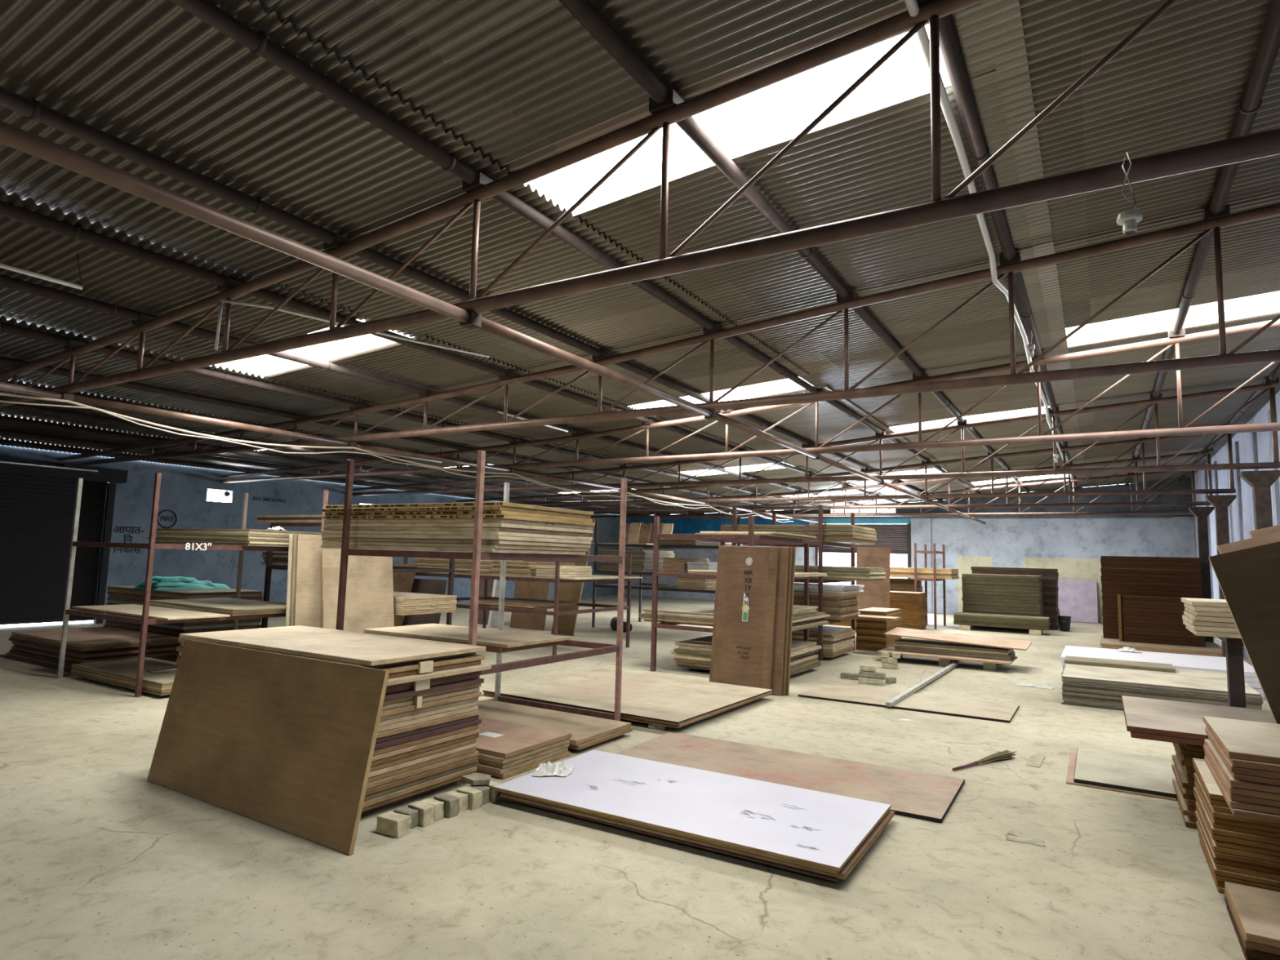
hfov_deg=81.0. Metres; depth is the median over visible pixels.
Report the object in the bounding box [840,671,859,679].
paver
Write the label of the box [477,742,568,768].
board
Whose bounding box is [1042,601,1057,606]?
plywood sheet
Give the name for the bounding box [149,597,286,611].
plywood sheet
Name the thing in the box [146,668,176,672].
strap
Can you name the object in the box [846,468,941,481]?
window
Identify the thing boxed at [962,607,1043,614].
plywood sheet
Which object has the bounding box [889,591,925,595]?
plywood sheet
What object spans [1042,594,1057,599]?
plywood sheet
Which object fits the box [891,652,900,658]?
paver
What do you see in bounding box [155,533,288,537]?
board
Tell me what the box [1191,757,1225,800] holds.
board
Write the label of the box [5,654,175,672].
plywood sheet
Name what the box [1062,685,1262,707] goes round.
plywood sheet
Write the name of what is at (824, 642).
board
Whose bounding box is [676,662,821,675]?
board
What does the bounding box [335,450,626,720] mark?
rack
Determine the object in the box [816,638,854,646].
board
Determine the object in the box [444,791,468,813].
paver
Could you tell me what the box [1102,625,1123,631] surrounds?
plywood sheet
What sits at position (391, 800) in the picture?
board
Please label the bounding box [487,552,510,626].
plywood sheet
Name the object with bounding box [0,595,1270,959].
floor
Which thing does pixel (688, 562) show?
board
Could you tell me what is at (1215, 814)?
board
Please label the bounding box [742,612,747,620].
print
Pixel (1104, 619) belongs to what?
plywood sheet
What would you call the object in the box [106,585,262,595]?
plywood sheet
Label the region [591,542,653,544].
plywood sheet
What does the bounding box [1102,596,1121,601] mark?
plywood sheet
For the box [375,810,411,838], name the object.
wood block
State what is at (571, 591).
plywood sheet
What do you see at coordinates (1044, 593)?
plywood sheet
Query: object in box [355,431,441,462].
lamp
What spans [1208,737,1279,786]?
board
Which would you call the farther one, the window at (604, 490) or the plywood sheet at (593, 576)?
the window at (604, 490)
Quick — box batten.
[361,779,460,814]
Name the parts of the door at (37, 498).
guide rail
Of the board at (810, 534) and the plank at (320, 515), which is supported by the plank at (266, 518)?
the plank at (320, 515)
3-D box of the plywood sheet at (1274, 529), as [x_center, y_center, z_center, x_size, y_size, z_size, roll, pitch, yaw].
[3.617,0.741,3.447,1.224,1.499,0.079,-2,-7,31]
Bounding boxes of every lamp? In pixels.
[0,253,83,289]
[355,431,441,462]
[497,397,568,431]
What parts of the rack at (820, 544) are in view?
post, rail, post, rail, rail, rail, post, rail, rail, post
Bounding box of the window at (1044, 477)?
[971,474,1068,484]
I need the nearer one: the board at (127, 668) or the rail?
the board at (127, 668)
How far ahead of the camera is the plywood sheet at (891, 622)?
13.74 m
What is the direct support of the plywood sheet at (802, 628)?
on the rack at (753, 538)
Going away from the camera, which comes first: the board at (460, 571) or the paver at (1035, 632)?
the board at (460, 571)
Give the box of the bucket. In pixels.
[1057,615,1071,631]
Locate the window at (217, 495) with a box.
[206,488,229,502]
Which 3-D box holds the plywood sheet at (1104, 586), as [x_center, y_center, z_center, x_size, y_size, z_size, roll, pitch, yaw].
[10.821,2.289,15.910,1.730,0.085,0.700,-2,-7,31]
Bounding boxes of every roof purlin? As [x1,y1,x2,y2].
[0,381,758,511]
[0,404,728,513]
[0,416,699,515]
[0,429,671,515]
[0,440,638,515]
[1178,364,1279,481]
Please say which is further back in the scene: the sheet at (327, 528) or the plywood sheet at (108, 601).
the plywood sheet at (108, 601)
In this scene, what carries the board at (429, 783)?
on the board
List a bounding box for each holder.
[1027,329,1035,356]
[1053,406,1058,462]
[1116,151,1142,234]
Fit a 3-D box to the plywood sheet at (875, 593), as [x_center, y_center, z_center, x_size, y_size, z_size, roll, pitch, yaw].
[5.491,2.564,17.680,0.800,1.964,0.280,-2,-7,31]
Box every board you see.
[71,657,177,685]
[71,668,172,690]
[71,671,171,693]
[71,673,170,695]
[72,666,173,688]
[146,639,389,854]
[148,534,288,540]
[148,537,288,542]
[149,530,311,535]
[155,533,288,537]
[155,539,288,545]
[155,541,288,546]
[156,528,321,534]
[174,672,479,710]
[175,659,479,693]
[176,646,480,678]
[176,668,481,705]
[177,638,475,668]
[177,655,481,689]
[177,663,484,701]
[178,651,491,685]
[179,625,485,666]
[180,642,484,673]
[261,554,288,557]
[262,551,288,555]
[262,556,288,560]
[262,562,288,565]
[264,560,394,565]
[361,771,475,812]
[362,766,476,808]
[364,623,570,648]
[364,631,560,653]
[364,756,478,795]
[364,760,479,801]
[366,751,479,789]
[367,747,475,782]
[368,742,477,777]
[369,737,476,772]
[370,733,479,766]
[372,728,479,761]
[373,718,481,750]
[373,724,478,755]
[375,715,478,743]
[376,710,478,738]
[377,705,478,732]
[378,701,477,726]
[379,697,478,721]
[381,691,481,716]
[393,591,457,599]
[393,597,456,602]
[393,600,457,604]
[393,601,457,606]
[393,604,456,608]
[393,605,456,611]
[393,608,455,613]
[393,609,455,615]
[413,557,522,561]
[413,560,491,564]
[413,561,493,566]
[417,564,494,568]
[417,566,490,570]
[453,570,493,573]
[475,716,571,758]
[475,737,569,764]
[475,746,568,774]
[475,751,569,778]
[477,699,631,746]
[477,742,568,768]
[478,598,578,606]
[478,602,577,608]
[478,604,578,609]
[490,563,574,566]
[490,568,536,571]
[490,569,536,573]
[491,561,575,564]
[493,565,536,568]
[493,572,536,576]
[535,565,591,568]
[535,570,591,574]
[536,568,591,571]
[536,573,591,577]
[567,727,632,750]
[599,568,663,572]
[600,548,673,553]
[600,553,674,557]
[600,561,662,564]
[600,563,662,567]
[600,565,663,569]
[601,551,675,555]
[625,556,663,559]
[625,559,666,562]
[658,538,688,540]
[658,540,698,542]
[658,542,698,543]
[658,543,697,545]
[662,561,687,564]
[662,563,687,565]
[662,564,687,568]
[662,567,687,569]
[663,557,708,559]
[663,559,709,562]
[663,568,687,572]
[671,650,813,660]
[673,648,818,659]
[674,653,817,666]
[674,657,817,668]
[675,635,816,651]
[675,660,820,672]
[676,586,715,590]
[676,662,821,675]
[677,577,710,579]
[677,577,715,581]
[677,580,715,583]
[677,582,715,585]
[678,644,822,657]
[679,584,715,587]
[687,561,717,564]
[687,564,717,566]
[687,565,717,568]
[687,568,716,569]
[697,543,742,546]
[698,541,742,545]
[724,524,875,530]
[724,526,876,533]
[724,528,876,534]
[724,530,875,537]
[736,538,875,544]
[791,533,876,538]
[791,626,853,635]
[791,630,855,638]
[791,633,854,641]
[791,636,852,644]
[792,604,817,612]
[792,608,816,613]
[792,610,817,616]
[793,591,859,595]
[793,593,859,598]
[793,595,857,600]
[793,598,858,603]
[793,600,859,605]
[793,603,857,608]
[795,564,883,569]
[795,567,885,572]
[795,569,885,574]
[808,577,884,581]
[812,535,876,541]
[812,537,875,542]
[812,572,884,577]
[813,575,885,578]
[813,646,854,655]
[816,605,858,610]
[816,607,858,613]
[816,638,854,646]
[816,648,853,657]
[822,609,858,615]
[822,640,853,649]
[822,643,854,652]
[823,616,858,622]
[824,612,860,617]
[824,614,857,619]
[893,637,1012,652]
[893,643,1013,654]
[894,645,1014,657]
[894,648,1015,660]
[953,612,1049,620]
[953,614,1049,622]
[953,617,1049,624]
[953,620,1049,628]
[953,622,1049,630]
[954,618,1050,626]
[1064,655,1175,671]
[1064,661,1175,672]
[1171,764,1195,799]
[1172,742,1193,766]
[1172,754,1195,789]
[1172,778,1195,817]
[1174,749,1195,777]
[1175,742,1204,761]
[1175,752,1195,783]
[1176,742,1204,757]
[1176,780,1196,811]
[1177,797,1197,828]
[1181,597,1228,607]
[1182,615,1236,627]
[1182,619,1239,633]
[1183,602,1230,612]
[1183,610,1235,622]
[1183,744,1204,751]
[1183,765,1195,772]
[1183,787,1194,795]
[1184,606,1232,617]
[1185,798,1196,806]
[1186,625,1241,638]
[1187,815,1197,822]
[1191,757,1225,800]
[1192,763,1228,807]
[1193,773,1279,827]
[1193,786,1279,845]
[1194,782,1279,839]
[1194,793,1279,851]
[1195,771,1232,813]
[1195,780,1279,833]
[1195,801,1279,862]
[1195,807,1279,869]
[1195,810,1279,875]
[1195,821,1279,887]
[1197,829,1279,892]
[1198,833,1224,887]
[1199,839,1224,893]
[1202,715,1279,764]
[1202,834,1279,880]
[1203,744,1279,800]
[1204,728,1279,778]
[1204,738,1279,793]
[1204,750,1279,807]
[1204,755,1279,814]
[1205,725,1279,772]
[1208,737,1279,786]
[1208,768,1279,823]
[1213,840,1279,857]
[1224,881,1279,947]
[1224,887,1279,955]
[1224,895,1279,959]
[1226,905,1260,959]
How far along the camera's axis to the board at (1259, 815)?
2.89 m
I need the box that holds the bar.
[885,661,959,706]
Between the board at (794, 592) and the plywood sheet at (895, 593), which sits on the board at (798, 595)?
the board at (794, 592)
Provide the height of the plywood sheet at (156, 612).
0.020 m
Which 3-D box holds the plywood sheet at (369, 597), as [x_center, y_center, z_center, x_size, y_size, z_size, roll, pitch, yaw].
[-3.615,1.704,9.666,0.225,1.583,1.080,-2,-7,31]
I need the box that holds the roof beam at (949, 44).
[938,13,1078,489]
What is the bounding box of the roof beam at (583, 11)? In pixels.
[558,0,1030,492]
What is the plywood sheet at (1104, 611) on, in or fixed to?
on the plywood sheet at (1104, 615)
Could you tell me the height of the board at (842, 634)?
0.042 m
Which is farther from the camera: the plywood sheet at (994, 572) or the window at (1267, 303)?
the plywood sheet at (994, 572)
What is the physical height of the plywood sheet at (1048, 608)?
0.096 m
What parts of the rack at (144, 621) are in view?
post, rail, rail, rail, post, rail, rail, post, post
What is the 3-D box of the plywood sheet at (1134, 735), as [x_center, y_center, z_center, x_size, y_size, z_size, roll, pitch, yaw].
[4.103,1.601,4.687,1.765,0.033,1.300,-2,-7,31]
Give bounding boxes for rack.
[57,472,328,697]
[261,526,454,627]
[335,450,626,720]
[403,555,631,655]
[591,516,777,627]
[650,515,808,671]
[731,505,855,661]
[914,542,946,629]
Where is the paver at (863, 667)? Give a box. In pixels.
[859,664,875,671]
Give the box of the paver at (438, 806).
[420,798,444,821]
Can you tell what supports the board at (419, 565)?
on the board at (455, 569)
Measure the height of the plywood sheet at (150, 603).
0.028 m
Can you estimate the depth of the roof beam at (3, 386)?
9.13 m
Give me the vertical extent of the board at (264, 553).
0.036 m
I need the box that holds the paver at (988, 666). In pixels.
[982,662,995,670]
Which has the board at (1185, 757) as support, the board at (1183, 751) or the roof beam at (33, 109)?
the board at (1183, 751)
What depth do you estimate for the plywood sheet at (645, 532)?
17.50 m
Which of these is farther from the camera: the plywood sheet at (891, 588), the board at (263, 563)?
the plywood sheet at (891, 588)
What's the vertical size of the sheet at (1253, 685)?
0.065 m
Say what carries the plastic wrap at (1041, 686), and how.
on the floor
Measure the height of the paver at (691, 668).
0.055 m
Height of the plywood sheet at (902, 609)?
0.062 m
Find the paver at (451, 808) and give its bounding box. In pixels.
[433,793,459,817]
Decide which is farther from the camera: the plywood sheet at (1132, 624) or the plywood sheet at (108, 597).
the plywood sheet at (1132, 624)
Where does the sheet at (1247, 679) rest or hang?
on the sheet at (1253, 685)
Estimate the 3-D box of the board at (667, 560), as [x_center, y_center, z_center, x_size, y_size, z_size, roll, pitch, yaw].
[1.025,1.767,16.397,0.520,0.040,1.150,-2,-7,31]
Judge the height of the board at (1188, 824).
0.031 m
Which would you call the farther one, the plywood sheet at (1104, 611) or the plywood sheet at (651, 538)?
the plywood sheet at (651, 538)
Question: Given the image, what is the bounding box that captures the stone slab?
[461,772,490,785]
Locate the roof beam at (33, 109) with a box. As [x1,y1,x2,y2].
[0,85,943,502]
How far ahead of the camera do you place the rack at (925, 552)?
19.00 m
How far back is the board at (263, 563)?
11.02 m
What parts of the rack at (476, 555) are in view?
post, rail, post, post, rail, rail, rail, rail, post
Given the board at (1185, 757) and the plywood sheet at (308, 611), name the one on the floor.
the plywood sheet at (308, 611)
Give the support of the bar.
on the plywood sheet at (951, 706)
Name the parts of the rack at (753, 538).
post, rail, rail, rail, rail, rail, rail, post, post, rail, rail, rail, post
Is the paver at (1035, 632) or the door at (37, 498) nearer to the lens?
the door at (37, 498)
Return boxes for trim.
[626,514,1193,519]
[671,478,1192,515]
[951,0,1087,487]
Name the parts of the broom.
handle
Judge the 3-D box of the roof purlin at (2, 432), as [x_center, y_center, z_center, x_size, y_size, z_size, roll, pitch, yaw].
[-6.529,-0.064,17.803,0.086,0.082,29.799,-2,-7,31]
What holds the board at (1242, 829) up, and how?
on the board at (1214, 830)
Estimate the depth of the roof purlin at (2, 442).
15.87 m
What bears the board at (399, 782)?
on the board at (432, 777)
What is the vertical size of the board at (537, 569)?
0.041 m
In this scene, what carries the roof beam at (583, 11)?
attached to the roof truss at (673, 109)
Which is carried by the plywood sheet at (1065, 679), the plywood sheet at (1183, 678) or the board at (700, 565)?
the plywood sheet at (1183, 678)
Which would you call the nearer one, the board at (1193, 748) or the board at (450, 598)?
the board at (1193, 748)
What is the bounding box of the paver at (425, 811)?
[408,800,434,826]
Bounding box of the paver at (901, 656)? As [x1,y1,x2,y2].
[890,653,902,660]
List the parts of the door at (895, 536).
guide rail, guide rail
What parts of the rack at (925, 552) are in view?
post, rail, rail, post, post, post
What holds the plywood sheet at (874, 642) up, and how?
on the plywood sheet at (864, 645)
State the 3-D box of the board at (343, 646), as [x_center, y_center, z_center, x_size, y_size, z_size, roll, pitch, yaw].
[-2.256,1.176,5.436,2.130,0.029,0.990,-2,-7,31]
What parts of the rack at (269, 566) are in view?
post, rail, rail, rail, post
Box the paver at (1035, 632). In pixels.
[1029,629,1042,635]
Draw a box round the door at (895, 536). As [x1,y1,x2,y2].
[815,524,911,578]
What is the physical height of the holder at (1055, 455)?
0.845 m
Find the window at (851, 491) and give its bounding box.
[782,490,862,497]
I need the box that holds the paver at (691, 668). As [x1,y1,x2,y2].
[688,667,701,671]
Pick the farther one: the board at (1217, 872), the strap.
the strap
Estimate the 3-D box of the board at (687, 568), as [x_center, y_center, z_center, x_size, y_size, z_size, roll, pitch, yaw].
[1.506,1.919,16.114,0.500,0.041,1.150,-2,-7,31]
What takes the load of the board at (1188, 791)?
on the board at (1185, 796)
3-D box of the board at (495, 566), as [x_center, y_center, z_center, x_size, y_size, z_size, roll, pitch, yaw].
[-1.756,1.480,12.683,0.800,0.034,1.250,-2,-7,31]
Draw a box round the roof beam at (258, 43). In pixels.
[169,0,985,497]
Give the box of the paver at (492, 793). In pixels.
[481,780,502,802]
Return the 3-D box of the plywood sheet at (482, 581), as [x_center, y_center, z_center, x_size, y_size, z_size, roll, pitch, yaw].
[-3.405,2.237,16.931,0.857,2.004,0.310,-2,-7,33]
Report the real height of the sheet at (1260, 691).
0.065 m
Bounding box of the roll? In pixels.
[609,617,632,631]
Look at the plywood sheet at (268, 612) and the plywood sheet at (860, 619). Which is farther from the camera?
the plywood sheet at (860, 619)
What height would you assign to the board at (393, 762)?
0.029 m
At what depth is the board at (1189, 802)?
4.71 m
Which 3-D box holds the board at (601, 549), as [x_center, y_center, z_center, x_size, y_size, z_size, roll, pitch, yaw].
[-0.063,1.631,17.183,1.150,0.052,1.350,-2,-7,31]
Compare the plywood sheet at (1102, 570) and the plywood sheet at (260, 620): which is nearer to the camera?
the plywood sheet at (260, 620)
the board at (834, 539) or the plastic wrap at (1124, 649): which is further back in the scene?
the board at (834, 539)
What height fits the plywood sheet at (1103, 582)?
0.085 m
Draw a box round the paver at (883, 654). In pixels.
[880,651,888,657]
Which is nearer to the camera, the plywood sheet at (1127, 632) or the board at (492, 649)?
the board at (492, 649)
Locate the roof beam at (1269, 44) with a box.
[1124,0,1279,486]
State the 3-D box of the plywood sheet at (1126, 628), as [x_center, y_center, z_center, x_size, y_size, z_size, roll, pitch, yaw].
[10.588,3.032,15.180,1.340,0.074,0.480,-2,-7,31]
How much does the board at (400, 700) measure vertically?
0.029 m
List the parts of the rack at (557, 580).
post, rail, rail, post, rail, post, rail, rail, rail, post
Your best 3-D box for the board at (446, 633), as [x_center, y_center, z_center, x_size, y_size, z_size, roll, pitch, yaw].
[-1.677,1.486,7.215,1.830,0.030,0.900,-2,-7,31]
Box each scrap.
[1005,833,1047,847]
[1025,755,1045,767]
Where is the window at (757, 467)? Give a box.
[680,463,783,475]
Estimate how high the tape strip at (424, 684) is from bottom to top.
0.070 m
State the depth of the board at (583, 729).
6.77 m
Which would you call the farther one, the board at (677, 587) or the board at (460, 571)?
the board at (677, 587)
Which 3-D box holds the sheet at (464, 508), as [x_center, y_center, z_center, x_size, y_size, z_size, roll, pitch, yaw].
[-1.642,0.302,6.688,2.100,0.030,1.200,-2,-7,31]
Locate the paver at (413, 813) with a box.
[393,806,418,829]
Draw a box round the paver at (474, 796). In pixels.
[456,786,482,810]
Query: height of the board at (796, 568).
0.034 m
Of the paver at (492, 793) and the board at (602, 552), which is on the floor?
the paver at (492, 793)
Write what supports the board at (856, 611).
on the board at (855, 613)
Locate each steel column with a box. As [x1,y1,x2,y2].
[1188,506,1214,642]
[1204,494,1236,657]
[1239,470,1279,697]
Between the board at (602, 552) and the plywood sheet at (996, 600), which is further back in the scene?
the plywood sheet at (996, 600)
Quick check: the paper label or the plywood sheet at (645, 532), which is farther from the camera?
the plywood sheet at (645, 532)
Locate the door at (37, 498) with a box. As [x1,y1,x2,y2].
[0,457,128,625]
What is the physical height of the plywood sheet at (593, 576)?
0.022 m
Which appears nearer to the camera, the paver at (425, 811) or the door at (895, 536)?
the paver at (425, 811)
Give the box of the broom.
[951,750,1016,770]
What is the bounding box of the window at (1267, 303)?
[1065,291,1279,346]
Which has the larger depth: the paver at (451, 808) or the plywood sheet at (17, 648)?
the plywood sheet at (17, 648)
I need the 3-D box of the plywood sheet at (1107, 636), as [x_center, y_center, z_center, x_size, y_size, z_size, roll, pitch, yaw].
[10.790,3.328,15.805,1.730,0.085,0.700,-2,-7,31]
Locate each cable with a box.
[0,392,789,519]
[0,400,793,522]
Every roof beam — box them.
[0,120,986,524]
[0,321,827,510]
[0,355,793,511]
[0,382,826,524]
[558,0,1030,492]
[938,13,1078,489]
[1124,0,1279,486]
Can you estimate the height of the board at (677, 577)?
0.041 m
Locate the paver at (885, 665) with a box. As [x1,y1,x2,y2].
[881,662,898,669]
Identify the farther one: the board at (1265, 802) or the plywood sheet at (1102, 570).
the plywood sheet at (1102, 570)
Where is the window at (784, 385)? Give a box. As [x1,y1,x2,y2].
[630,378,804,408]
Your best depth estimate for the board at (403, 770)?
4.81 m
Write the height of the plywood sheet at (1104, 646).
0.043 m
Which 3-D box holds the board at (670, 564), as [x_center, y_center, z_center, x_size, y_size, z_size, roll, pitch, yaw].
[1.014,1.853,16.410,0.520,0.040,1.150,-2,-7,31]
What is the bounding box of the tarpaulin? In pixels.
[133,576,230,590]
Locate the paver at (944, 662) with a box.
[938,658,951,666]
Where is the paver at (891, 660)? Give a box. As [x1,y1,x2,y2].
[880,657,897,663]
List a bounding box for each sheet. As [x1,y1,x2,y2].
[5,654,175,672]
[6,652,177,669]
[8,637,179,654]
[8,649,179,665]
[10,635,180,651]
[11,641,180,657]
[11,646,178,663]
[12,626,179,648]
[13,644,179,660]
[71,604,230,620]
[103,624,179,636]
[105,612,261,623]
[105,619,261,632]
[105,622,261,635]
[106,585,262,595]
[106,588,262,599]
[106,596,143,603]
[106,602,121,604]
[107,591,262,599]
[107,600,142,604]
[108,594,263,600]
[108,613,261,626]
[142,601,286,613]
[147,622,260,629]
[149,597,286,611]
[149,604,286,616]
[285,533,293,626]
[289,533,297,626]
[293,533,359,627]
[320,530,592,540]
[320,544,586,555]
[321,533,591,544]
[321,537,591,547]
[321,549,394,632]
[322,506,591,519]
[322,541,587,551]
[323,514,595,525]
[323,526,589,537]
[324,510,592,522]
[324,519,592,529]
[324,523,592,533]
[325,502,593,515]
[392,563,417,626]
[401,578,447,626]
[426,572,642,579]
[468,551,494,624]
[482,667,773,723]
[482,693,771,728]
[483,691,771,724]
[483,691,772,726]
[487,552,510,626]
[493,749,891,871]
[495,790,889,873]
[496,794,839,881]
[499,793,894,879]
[500,791,894,875]
[509,553,552,631]
[551,518,595,635]
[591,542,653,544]
[616,731,964,822]
[617,523,631,542]
[627,522,640,542]
[638,523,651,543]
[638,613,824,623]
[639,615,824,626]
[640,617,827,629]
[642,604,826,619]
[644,611,830,622]
[644,619,829,631]
[648,522,662,543]
[661,523,673,538]
[687,569,826,575]
[688,571,827,577]
[695,533,812,539]
[700,531,816,537]
[793,589,863,593]
[794,582,864,588]
[794,586,862,591]
[798,683,1019,723]
[828,622,925,630]
[836,621,926,628]
[847,618,926,626]
[855,546,890,630]
[855,614,902,622]
[855,624,902,631]
[855,630,886,635]
[855,635,901,642]
[855,636,902,645]
[855,643,893,648]
[855,646,882,651]
[856,617,902,625]
[856,621,902,628]
[856,633,893,638]
[857,607,901,615]
[857,614,900,620]
[859,612,902,616]
[876,645,1017,664]
[884,626,1031,650]
[889,567,958,571]
[889,569,958,573]
[889,572,958,576]
[889,574,959,579]
[889,577,921,582]
[889,582,921,586]
[889,586,922,591]
[889,590,922,591]
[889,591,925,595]
[889,594,925,598]
[889,597,926,601]
[889,600,926,604]
[889,602,926,606]
[889,604,925,608]
[896,608,925,612]
[901,610,926,614]
[902,613,926,617]
[902,616,925,620]
[902,617,926,622]
[961,573,1041,579]
[961,577,1041,582]
[961,580,1042,586]
[961,586,1041,593]
[961,596,1042,604]
[962,583,1042,590]
[962,590,1042,597]
[962,593,1042,600]
[962,600,1043,608]
[962,604,1043,611]
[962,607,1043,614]
[962,610,1042,617]
[970,566,1057,572]
[971,569,1058,576]
[973,625,1029,631]
[1041,576,1058,580]
[1041,579,1057,583]
[1041,586,1058,591]
[1041,591,1057,595]
[1042,583,1057,587]
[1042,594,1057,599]
[1042,598,1057,603]
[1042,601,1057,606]
[1042,608,1059,614]
[1042,612,1059,618]
[1043,605,1057,610]
[1049,617,1057,622]
[1049,621,1058,626]
[1049,623,1059,630]
[1057,578,1097,622]
[1060,645,1257,677]
[1061,668,1264,694]
[1061,675,1265,699]
[1061,699,1123,710]
[1062,661,1259,683]
[1062,663,1261,696]
[1062,666,1262,688]
[1062,678,1262,699]
[1062,680,1262,701]
[1062,682,1262,703]
[1062,684,1262,705]
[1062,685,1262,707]
[1062,688,1262,709]
[1062,689,1121,697]
[1062,690,1121,700]
[1062,693,1121,702]
[1062,696,1122,704]
[1062,697,1122,706]
[1063,700,1123,708]
[1066,749,1176,800]
[1073,746,1177,798]
[1100,555,1200,561]
[1100,560,1200,566]
[1100,568,1200,574]
[1100,576,1200,583]
[1101,564,1201,570]
[1101,572,1201,579]
[1101,580,1201,587]
[1101,587,1201,596]
[1101,635,1222,654]
[1102,584,1202,591]
[1102,592,1202,598]
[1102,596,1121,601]
[1102,600,1121,605]
[1102,604,1121,609]
[1102,607,1122,613]
[1102,613,1122,617]
[1102,617,1123,622]
[1102,621,1123,626]
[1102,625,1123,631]
[1102,629,1122,635]
[1102,645,1222,657]
[1103,633,1123,639]
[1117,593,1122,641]
[1120,595,1182,602]
[1121,599,1184,606]
[1121,602,1184,609]
[1121,606,1186,613]
[1121,695,1275,740]
[1122,610,1184,617]
[1122,614,1182,622]
[1122,617,1186,626]
[1122,628,1204,639]
[1122,632,1204,642]
[1123,622,1188,630]
[1123,626,1194,634]
[1123,637,1205,646]
[1129,731,1204,746]
[1208,541,1279,724]
[1217,532,1279,554]
[1248,524,1279,537]
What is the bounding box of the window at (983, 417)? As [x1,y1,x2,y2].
[889,406,1048,432]
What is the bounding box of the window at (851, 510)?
[829,508,896,513]
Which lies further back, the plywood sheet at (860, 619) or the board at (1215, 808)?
the plywood sheet at (860, 619)
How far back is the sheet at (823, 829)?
4.57 m
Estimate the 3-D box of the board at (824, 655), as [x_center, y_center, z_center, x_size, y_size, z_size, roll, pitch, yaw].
[2.796,2.944,13.038,1.480,0.042,1.220,-2,-7,31]
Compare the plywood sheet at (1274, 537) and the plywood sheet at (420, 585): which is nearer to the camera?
the plywood sheet at (1274, 537)
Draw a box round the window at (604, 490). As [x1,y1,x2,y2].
[560,489,616,493]
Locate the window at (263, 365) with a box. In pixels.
[215,325,395,377]
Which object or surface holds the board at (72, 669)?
on the board at (76, 673)
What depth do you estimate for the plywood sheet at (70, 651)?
9.59 m
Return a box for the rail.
[271,522,321,526]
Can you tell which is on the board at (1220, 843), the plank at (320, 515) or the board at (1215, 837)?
the board at (1215, 837)
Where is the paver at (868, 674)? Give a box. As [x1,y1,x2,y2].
[858,671,886,679]
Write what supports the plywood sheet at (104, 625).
on the plywood sheet
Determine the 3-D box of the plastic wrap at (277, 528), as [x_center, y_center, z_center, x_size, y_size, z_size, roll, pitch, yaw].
[-4.470,0.590,9.207,0.208,0.052,0.179,-2,-7,31]
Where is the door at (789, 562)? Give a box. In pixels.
[746,546,792,695]
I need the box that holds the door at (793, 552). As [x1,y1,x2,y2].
[757,546,795,695]
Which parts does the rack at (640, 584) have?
post, rail, rail, rail, post, rail, rail, rail, rail, post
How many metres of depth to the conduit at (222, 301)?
6.07 m
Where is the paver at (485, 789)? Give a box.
[467,784,489,804]
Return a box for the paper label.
[479,731,504,737]
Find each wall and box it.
[0,444,620,622]
[623,516,1195,622]
[1191,390,1279,658]
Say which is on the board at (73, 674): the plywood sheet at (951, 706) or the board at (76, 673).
the board at (76, 673)
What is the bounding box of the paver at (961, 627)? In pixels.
[959,624,973,630]
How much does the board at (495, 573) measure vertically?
0.034 m
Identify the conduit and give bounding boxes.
[213,299,489,357]
[904,0,1066,462]
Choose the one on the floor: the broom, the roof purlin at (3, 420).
the broom
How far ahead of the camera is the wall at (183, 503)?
16.84 m
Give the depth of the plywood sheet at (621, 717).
7.13 m
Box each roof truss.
[0,0,1279,407]
[57,202,1279,466]
[220,319,1279,483]
[352,377,1279,495]
[456,433,1235,505]
[539,447,1213,511]
[591,471,1195,517]
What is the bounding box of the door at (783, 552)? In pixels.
[709,546,788,696]
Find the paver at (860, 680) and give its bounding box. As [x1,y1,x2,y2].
[857,677,885,685]
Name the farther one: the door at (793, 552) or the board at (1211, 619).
the door at (793, 552)
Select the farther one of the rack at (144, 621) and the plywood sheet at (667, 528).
the plywood sheet at (667, 528)
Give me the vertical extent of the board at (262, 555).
0.036 m
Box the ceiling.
[0,0,1279,515]
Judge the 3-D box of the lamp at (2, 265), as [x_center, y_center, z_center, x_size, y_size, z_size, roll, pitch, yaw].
[-4.254,-1.545,5.031,0.032,0.262,0.908,-2,-7,31]
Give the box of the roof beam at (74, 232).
[0,200,902,505]
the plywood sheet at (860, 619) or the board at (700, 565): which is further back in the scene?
the board at (700, 565)
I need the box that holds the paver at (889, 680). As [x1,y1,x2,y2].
[885,676,896,684]
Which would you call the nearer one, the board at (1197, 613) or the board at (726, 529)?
the board at (1197, 613)
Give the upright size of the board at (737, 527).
0.034 m
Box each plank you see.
[255,514,322,518]
[257,517,321,519]
[257,520,321,523]
[657,584,679,588]
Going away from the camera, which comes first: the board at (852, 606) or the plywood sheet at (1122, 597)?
the board at (852, 606)
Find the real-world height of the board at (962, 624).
0.044 m
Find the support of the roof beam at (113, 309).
attached to the ceiling
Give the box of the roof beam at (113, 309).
[0,274,858,506]
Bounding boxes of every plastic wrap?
[266,525,285,530]
[532,760,574,776]
[1015,682,1054,688]
[1118,646,1142,653]
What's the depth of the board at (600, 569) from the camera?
16.62 m
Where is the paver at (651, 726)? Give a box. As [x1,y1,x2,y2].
[648,723,666,730]

